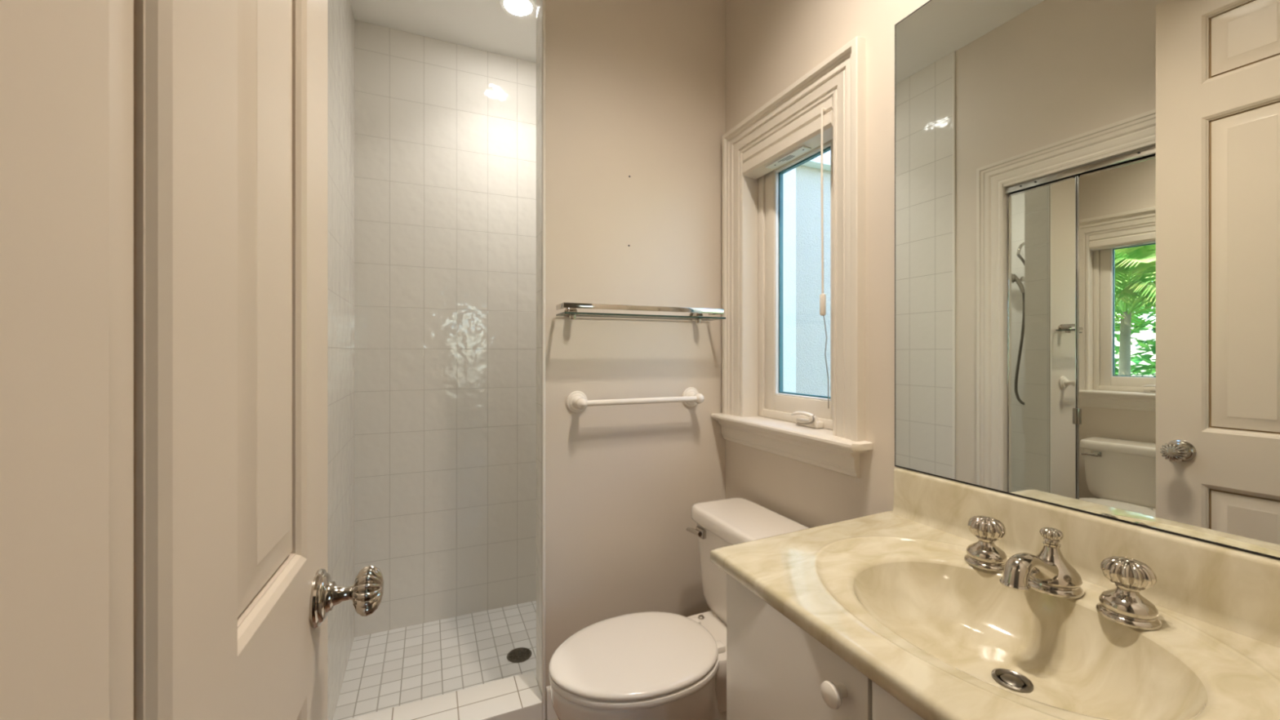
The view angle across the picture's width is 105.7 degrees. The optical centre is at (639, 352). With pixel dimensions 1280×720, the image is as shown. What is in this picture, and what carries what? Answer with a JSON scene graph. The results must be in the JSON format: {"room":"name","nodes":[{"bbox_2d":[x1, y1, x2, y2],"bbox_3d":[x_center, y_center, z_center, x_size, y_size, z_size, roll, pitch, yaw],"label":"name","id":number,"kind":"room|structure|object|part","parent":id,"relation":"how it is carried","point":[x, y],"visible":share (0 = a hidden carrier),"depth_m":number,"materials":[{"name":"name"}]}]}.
{"room":"bathroom","nodes":[
{"label":"bathroom","id":0,"kind":"room"},
{"bbox_2d":[327,0,354,719],"bbox_3d":[-1.160,-0.025,1.844,0.010,3.100,0.972,0,0,-24],"label":"wall","id":1,"kind":"structure","parent":0,"point":[340,19],"depth_m":1.92,"materials":[{"name":"tile"}]},
{"bbox_2d":[333,600,536,719],"bbox_3d":[-0.510,1.435,2.133,1.432,0.180,0.961,0,0,-24],"label":"floor","id":2,"kind":"structure","parent":0,"point":[401,666],"depth_m":2.12,"materials":[{"name":"tile"}]},
{"bbox_2d":[346,671,542,719],"bbox_3d":[-0.680,1.362,1.610,0.687,0.326,0.181,0,0,-24],"label":"curb","id":3,"kind":"object","parent":2,"relation":"on","point":[517,697],"visible":1,"depth_m":1.66,"materials":[{"name":"tile"}]},
{"bbox_2d":[506,647,531,662],"bbox_3d":[-0.536,1.343,2.155,0.108,0.004,0.108,0,0,-24],"label":"shower drain","id":4,"kind":"object","parent":2,"relation":"on","point":[518,655],"visible":1,"depth_m":2.15,"materials":[{"name":"silver metal"}]},
{"bbox_2d":[350,0,536,62],"bbox_3d":[-0.325,-1.635,1.282,2.092,0.120,2.910,0,0,-24],"label":"ceiling","id":5,"kind":"structure","parent":0,"point":[481,24],"depth_m":2.31,"materials":[{"name":"white paint"}]},
{"bbox_2d":[499,0,536,18],"bbox_3d":[-0.552,-1.570,2.198,0.166,0.010,0.166,0,0,-24],"label":"recessed light","id":6,"kind":"object","parent":5,"relation":"in","point":[522,9],"visible":1,"depth_m":2.20,"materials":[{"name":"white glass"}]},
{"bbox_2d":[354,19,536,637],"bbox_3d":[-0.722,-0.025,2.619,1.432,3.100,0.100,0,0,-24],"label":"wall","id":7,"kind":"structure","parent":0,"point":[445,132],"depth_m":2.44,"materials":[{"name":"tile"}]},
{"bbox_2d":[536,0,725,719],"bbox_3d":[-0.019,-0.152,1.874,0.737,2.845,0.135,0,0,-24],"label":"wall","id":8,"kind":"structure","parent":0,"point":[635,90],"depth_m":1.79,"materials":[{"name":"paint"}]},
{"bbox_2d":[542,0,545,719],"bbox_3d":[-0.330,-0.152,1.665,0.012,2.845,0.012,0,0,-24],"label":"trim","id":9,"kind":"structure","parent":8,"relation":"attached to","point":[543,1],"depth_m":1.66,"materials":[{"name":"metal"}]},
{"bbox_2d":[546,685,559,719],"bbox_3d":[0.015,1.210,1.808,0.729,0.120,0.014,0,0,-24],"label":"baseboard","id":10,"kind":"structure","parent":8,"relation":"attached to","point":[551,714],"depth_m":1.66,"materials":[{"name":"wood"}]},
{"bbox_2d":[566,386,704,413],"bbox_3d":[0.004,0.173,1.765,0.536,0.077,0.085,0,0,-24],"label":"towel bar","id":11,"kind":"object","parent":8,"relation":"attached to","point":[577,402],"visible":1,"depth_m":1.72,"materials":[{"name":"white ceramic"}]},
{"bbox_3d":[-0.206,0.173,1.673,0.077,0.077,0.085,0,0,-24],"label":"post","id":12,"kind":"part","parent":11,"relation":"part of","materials":[{"name":"white ceramic"}]},
{"bbox_3d":[0.214,0.173,1.857,0.077,0.077,0.085,0,0,-24],"label":"post","id":13,"kind":"part","parent":11,"relation":"part of","materials":[{"name":"white ceramic"}]},
{"bbox_2d":[555,302,725,323],"bbox_3d":[0.014,-0.138,1.746,0.624,0.048,0.128,0,0,-24],"label":"glass shelf","id":14,"kind":"object","parent":8,"relation":"attached to","point":[571,311],"visible":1,"depth_m":1.69,"materials":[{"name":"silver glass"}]},
{"bbox_3d":[0.013,-0.154,1.729,0.610,0.017,0.098,0,0,-24],"label":"gallery rail","id":15,"kind":"part","parent":14,"relation":"part of","materials":[{"name":"silver metal"}]},
{"bbox_3d":[0.016,-0.130,1.748,0.618,0.006,0.114,0,0,-24],"label":"shelf pane","id":16,"kind":"part","parent":14,"relation":"part of","materials":[{"name":"clear glass"}]},
{"bbox_2d":[725,0,1267,557],"bbox_3d":[0.561,-0.052,1.668,0.160,3.045,2.910,0,0,-24],"label":"wall","id":17,"kind":"structure","parent":0,"point":[771,45],"depth_m":1.40,"materials":[{"name":"paint"}]},
{"bbox_2d":[743,138,832,430],"bbox_3d":[0.555,-0.245,1.663,0.163,1.040,0.474,0,0,-24],"label":"window","id":18,"kind":"structure","parent":17,"relation":"in","point":[764,395],"depth_m":1.81,"materials":[{"name":"wood"}]},
{"bbox_3d":[0.530,0.201,1.591,0.022,0.020,0.092,0,0,-34],"label":"crank handle","id":19,"kind":"part","parent":18,"relation":"part of","materials":[{"name":"white metal"}]},
{"bbox_3d":[0.539,0.218,1.562,0.028,0.030,0.066,0,0,-24],"label":"crank arm","id":20,"kind":"part","parent":18,"relation":"part of","materials":[{"name":"silver metal"}]},
{"bbox_2d":[718,421,860,478],"bbox_3d":[0.463,0.310,1.647,0.036,0.076,0.666,0,0,-24],"label":"trim","id":21,"kind":"structure","parent":17,"relation":"attached to","point":[841,461],"depth_m":1.55,"materials":[{"name":"wood"}]},
{"bbox_2d":[711,413,872,453],"bbox_3d":[0.489,0.257,1.635,0.142,0.030,0.708,0,0,-24],"label":"sill","id":22,"kind":"structure","parent":17,"relation":"attached to","point":[822,437],"depth_m":1.53,"materials":[{"name":"wood"}]},
{"bbox_2d":[722,35,866,441],"bbox_3d":[0.472,-0.310,1.628,0.034,1.104,0.662,0,0,-24],"label":"window trim","id":23,"kind":"structure","parent":17,"relation":"in","point":[842,77],"depth_m":1.40,"materials":[{"name":"wood"}]},
{"bbox_2d":[742,97,832,408],"bbox_3d":[0.497,-0.294,1.639,0.079,0.918,0.440,0,0,-24],"label":"window shade","id":24,"kind":"object","parent":23,"relation":"attached to","point":[814,128],"visible":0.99,"depth_m":1.56,"materials":[{"name":"white fabric"}]},
{"bbox_3d":[0.549,-0.449,1.450,0.016,0.568,0.007,0,0,-5],"label":"lift cord","id":25,"kind":"part","parent":24,"relation":"part of","materials":[{"name":"white fabric"}]},
{"bbox_3d":[0.554,0.026,1.442,0.016,0.278,0.004,0,0,24],"label":"tail cord","id":26,"kind":"part","parent":24,"relation":"part of","materials":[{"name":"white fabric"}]},
{"bbox_2d":[891,467,1279,648],"bbox_3d":[0.825,0.349,0.819,0.030,0.115,0.899,0,0,-24],"label":"backsplash","id":27,"kind":"structure","parent":17,"relation":"attached to","point":[1236,591],"depth_m":0.81,"materials":[{"name":"stone"}]},
{"bbox_2d":[894,0,1279,559],"bbox_3d":[0.836,-0.275,0.828,0.005,1.132,0.907,0,0,-24],"label":"wall mirror","id":28,"kind":"object","parent":17,"relation":"attached to","point":[1087,192],"visible":1,"depth_m":0.87,"materials":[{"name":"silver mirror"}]},
{"bbox_3d":[-0.133,1.320,0.842,2.092,0.100,1.950,0,0,-24],"label":"floor","id":29,"kind":"structure","parent":0,"visible":0},
{"bbox_2d":[0,0,383,719],"bbox_3d":[-0.337,0.025,0.346,0.196,2.475,0.767,0,0,-21],"label":"door","id":30,"kind":"structure","parent":29,"relation":"on","point":[163,163],"depth_m":0.31,"materials":[{"name":"wood"}]},
{"bbox_3d":[-0.378,0.330,0.674,0.038,0.064,0.064,0,0,-21],"label":"knob","id":31,"kind":"part","parent":30,"relation":"part of","materials":[{"name":"silver metal"}]},
{"bbox_2d":[548,497,808,719],"bbox_3d":[0.115,0.901,1.452,0.776,0.738,0.445,0,0,-24],"label":"toilet","id":32,"kind":"object","parent":29,"relation":"on","point":[647,665],"visible":0.66,"depth_m":1.37,"materials":[{"name":"beige ceramic"}]},
{"bbox_3d":[-0.015,0.856,1.395,0.492,0.025,0.374,0,0,-24],"label":"seat lid","id":33,"kind":"part","parent":32,"relation":"part of","materials":[{"name":"white plastic"}]},
{"bbox_3d":[-0.015,0.880,1.395,0.493,0.020,0.378,0,0,-24],"label":"seat","id":34,"kind":"part","parent":32,"relation":"part of","materials":[{"name":"white plastic"}]},
{"bbox_3d":[0.191,0.609,1.656,0.030,0.031,0.089,0,0,-24],"label":"flush lever","id":35,"kind":"part","parent":32,"relation":"part of","materials":[{"name":"silver metal"}]},
{"bbox_3d":[0.362,0.735,1.560,0.210,0.310,0.424,0,0,-24],"label":"tank","id":36,"kind":"part","parent":32,"relation":"part of","materials":[{"name":"beige ceramic"}]},
{"bbox_3d":[0.362,0.558,1.560,0.237,0.052,0.445,0,0,-24],"label":"tank lid","id":37,"kind":"part","parent":32,"relation":"part of","materials":[{"name":"beige ceramic"}]},
{"bbox_2d":[726,573,924,719],"bbox_3d":[0.579,0.853,0.702,0.574,0.834,0.876,0,0,-24],"label":"vanity cabinet","id":38,"kind":"object","parent":29,"relation":"on","point":[776,670],"visible":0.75,"depth_m":0.83,"materials":[{"name":"beige laminate"}]},
{"bbox_3d":[0.283,0.494,0.703,0.032,0.035,0.035,0,0,-24],"label":"cabinet knob","id":39,"kind":"part","parent":38,"relation":"part of","materials":[{"name":"white ceramic"}]},
{"bbox_3d":[0.395,0.807,0.508,0.018,0.725,0.348,0,0,-24],"label":"cabinet door","id":40,"kind":"part","parent":38,"relation":"part of","materials":[{"name":"beige laminate"}]},
{"bbox_2d":[710,467,1279,719],"bbox_3d":[0.576,0.403,0.723,0.564,0.222,0.921,0,0,-24],"label":"countertop","id":41,"kind":"structure","parent":38,"relation":"on","point":[894,594],"depth_m":0.78,"materials":[{"name":"stone"}]},
{"bbox_2d":[853,561,1208,719],"bbox_3d":[0.556,0.466,0.757,0.356,0.096,0.432,0,0,-24],"label":"basin","id":42,"kind":"object","parent":41,"relation":"in","point":[1058,657],"depth_m":0.79,"materials":[{"name":"beige stone"}]},
{"bbox_2d":[964,515,1162,630],"bbox_3d":[0.677,0.360,0.832,0.184,0.104,0.282,0,0,-24],"label":"faucet","id":43,"kind":"object","parent":41,"relation":"on","point":[1048,572],"visible":1,"depth_m":0.80,"materials":[{"name":"silver metal"}]},
{"bbox_3d":[0.676,0.381,0.946,0.073,0.059,0.073,0,0,-24],"label":"handle","id":44,"kind":"part","parent":43,"relation":"part of","materials":[{"name":"silver metal"}]},
{"bbox_3d":[0.676,0.342,0.946,0.060,0.044,0.060,0,0,-24],"label":"handle knob","id":45,"kind":"part","parent":43,"relation":"part of","materials":[{"name":"silver metal"}]},
{"bbox_3d":[0.677,0.369,0.832,0.184,0.086,0.084,0,0,-24],"label":"spout","id":46,"kind":"part","parent":43,"relation":"part of","materials":[{"name":"silver metal"}]},
{"bbox_3d":[0.723,0.319,0.851,0.032,0.021,0.032,0,0,-24],"label":"lift knob","id":47,"kind":"part","parent":43,"relation":"part of","materials":[{"name":"silver metal"}]},
{"bbox_3d":[0.758,0.342,0.753,0.060,0.044,0.060,0,0,-24],"label":"handle knob","id":48,"kind":"part","parent":43,"relation":"part of","materials":[{"name":"silver metal"}]},
{"bbox_3d":[0.758,0.381,0.753,0.073,0.059,0.073,0,0,-24],"label":"handle","id":49,"kind":"part","parent":43,"relation":"part of","materials":[{"name":"silver metal"}]},
{"label":"outside","id":50,"kind":"structure","parent":0,"visible":0},
{"bbox_3d":[6.018,1.625,3.713,26.000,0.200,26.000,0,0,-24],"label":"ground","id":51,"kind":"structure","parent":50,"visible":0},
{"bbox_2d":[795,165,830,396],"bbox_3d":[0.790,0.210,3.093,1.320,2.630,0.560,0,0,-24],"label":"wall","id":52,"kind":"structure","parent":51,"relation":"on","point":[811,376],"depth_m":2.89,"materials":[{"name":"beige paint"}]},
{"bbox_2d":[783,168,795,392],"bbox_3d":[0.585,0.210,2.679,0.672,2.629,0.034,0,0,-24],"label":"trim","id":53,"kind":"structure","parent":52,"relation":"attached to","point":[789,177],"depth_m":2.78,"materials":[{"name":"white paint"}]},
{"bbox_2d":[800,150,830,170],"bbox_3d":[0.818,-1.175,3.067,1.410,0.140,0.630,0,0,-24],"label":"trim","id":54,"kind":"structure","parent":52,"relation":"attached to","point":[815,162],"depth_m":2.84,"materials":[{"name":"white"}]}
]}

